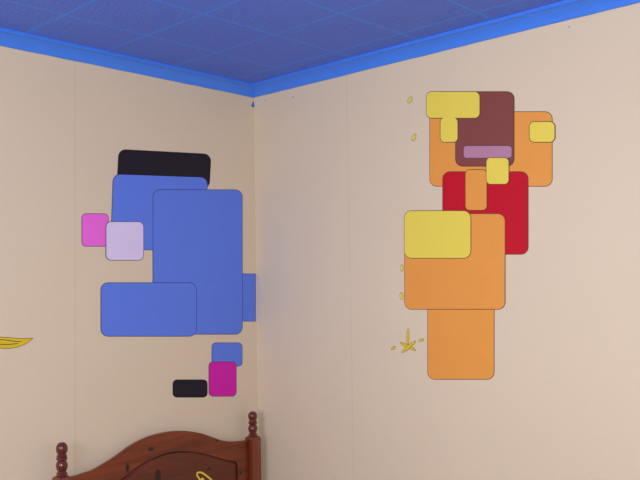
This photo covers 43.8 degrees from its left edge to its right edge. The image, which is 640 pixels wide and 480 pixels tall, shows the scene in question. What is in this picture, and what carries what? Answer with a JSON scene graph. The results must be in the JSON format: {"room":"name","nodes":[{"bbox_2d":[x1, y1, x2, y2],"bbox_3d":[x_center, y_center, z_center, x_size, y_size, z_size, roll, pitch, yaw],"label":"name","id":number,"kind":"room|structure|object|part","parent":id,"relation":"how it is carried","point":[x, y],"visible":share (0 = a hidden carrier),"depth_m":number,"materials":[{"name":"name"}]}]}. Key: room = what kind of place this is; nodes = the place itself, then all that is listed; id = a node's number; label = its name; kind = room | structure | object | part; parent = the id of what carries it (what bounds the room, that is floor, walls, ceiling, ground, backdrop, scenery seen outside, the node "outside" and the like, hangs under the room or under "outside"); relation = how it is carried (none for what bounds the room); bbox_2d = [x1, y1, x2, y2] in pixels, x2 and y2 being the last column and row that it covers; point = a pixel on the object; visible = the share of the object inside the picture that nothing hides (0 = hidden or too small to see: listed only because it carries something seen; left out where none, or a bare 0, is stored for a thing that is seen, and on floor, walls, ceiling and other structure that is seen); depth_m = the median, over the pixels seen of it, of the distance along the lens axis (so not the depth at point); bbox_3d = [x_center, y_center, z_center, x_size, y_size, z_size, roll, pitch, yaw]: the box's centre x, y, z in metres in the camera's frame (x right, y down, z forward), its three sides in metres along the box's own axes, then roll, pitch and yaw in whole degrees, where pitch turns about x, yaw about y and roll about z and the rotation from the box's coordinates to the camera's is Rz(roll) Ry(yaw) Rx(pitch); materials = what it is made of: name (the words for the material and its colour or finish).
{"room":"bedroom","nodes":[
{"label":"bedroom","id":0,"kind":"room"},
{"bbox_2d":[0,46,257,479],"bbox_3d":[-1.538,0.436,2.506,0.120,2.400,3.740,-3,-4,43],"label":"wall","id":1,"kind":"structure","parent":0,"point":[65,125],"depth_m":3.10,"materials":[{"name":"beige paint"}]},
{"bbox_2d":[0,337,32,348],"bbox_3d":[-1.141,0.366,2.845,0.001,0.048,0.245,-3,-4,43],"label":"leaf","id":2,"kind":"object","parent":1,"relation":"attached to","point":[5,342],"visible":1,"depth_m":2.88,"materials":[{"name":"yellow paint"}]},
{"bbox_2d":[0,27,253,97],"bbox_3d":[-1.492,-0.741,2.498,0.061,0.050,3.500,-3,-4,43],"label":"trim","id":3,"kind":"structure","parent":1,"relation":"attached to","point":[9,38],"depth_m":3.21,"materials":[{"name":"blue paint"}]},
{"bbox_2d":[82,149,257,397],"bbox_3d":[-0.605,0.157,3.415,0.021,1.094,0.910,-3,-4,43],"label":"wall decal","id":4,"kind":"object","parent":1,"relation":"attached to","point":[162,202],"visible":1,"depth_m":3.43,"materials":[{"name":"blue paper"}]},
{"bbox_2d":[0,0,564,82],"bbox_3d":[-0.168,-0.896,1.258,3.940,0.100,3.740,-3,-4,43],"label":"ceiling","id":5,"kind":"structure","parent":0,"point":[251,41],"depth_m":2.86,"materials":[{"name":"blue tile"}]},
{"bbox_2d":[254,3,639,479],"bbox_3d":[1.093,0.394,2.518,3.700,2.400,0.120,-3,-4,43],"label":"wall","id":6,"kind":"structure","parent":0,"point":[339,168],"depth_m":3.04,"materials":[{"name":"beige paint"}]},
{"bbox_2d":[391,329,423,352],"bbox_3d":[0.343,0.397,3.140,0.162,0.097,0.001,-3,-4,43],"label":"painted splash","id":7,"kind":"object","parent":6,"relation":"attached to","point":[411,344],"visible":1,"depth_m":3.14,"materials":[{"name":"yellow paint"}]},
{"bbox_2d":[253,0,639,97],"bbox_3d":[1.012,-0.782,2.506,3.700,0.050,0.061,-3,-4,43],"label":"trim","id":8,"kind":"structure","parent":6,"relation":"attached to","point":[565,10],"depth_m":3.00,"materials":[{"name":"blue paint"}]},
{"bbox_2d":[400,91,555,379],"bbox_3d":[0.562,-0.029,2.946,0.685,1.110,0.003,-3,-4,43],"label":"wall decal","id":9,"kind":"object","parent":6,"relation":"attached to","point":[485,154],"visible":1,"depth_m":2.95,"materials":[{"name":"orange paper"}]},
{"bbox_3d":[-0.127,1.601,1.142,3.940,0.100,3.740,-3,-4,43],"label":"floor","id":10,"kind":"structure","parent":0,"visible":0},
{"bbox_2d":[52,411,260,479],"bbox_3d":[-0.624,1.208,3.267,0.052,0.900,0.996,-3,-4,43],"label":"headboard","id":11,"kind":"object","parent":10,"relation":"on","point":[169,455],"visible":1,"depth_m":3.33,"materials":[{"name":"brown wood"}]},
{"bbox_3d":[-0.946,1.257,2.921,0.052,0.780,0.052,-3,-4,43],"label":"post","id":12,"kind":"part","parent":11,"relation":"part of","materials":[{"name":"brown wood"}]},
{"bbox_3d":[-0.632,1.056,3.280,0.018,0.525,0.890,-3,-4,43],"label":"headboard frame","id":13,"kind":"part","parent":11,"relation":"part of","materials":[{"name":"brown wood"}]},
{"bbox_3d":[-0.633,1.040,3.281,0.030,0.340,0.775,-3,-4,43],"label":"raised panel","id":14,"kind":"part","parent":11,"relation":"part of","materials":[{"name":"brown wood"}]},
{"bbox_3d":[-0.299,1.279,3.608,0.052,0.780,0.052,-3,-4,43],"label":"post","id":15,"kind":"part","parent":11,"relation":"part of","materials":[{"name":"brown wood"}]}
]}

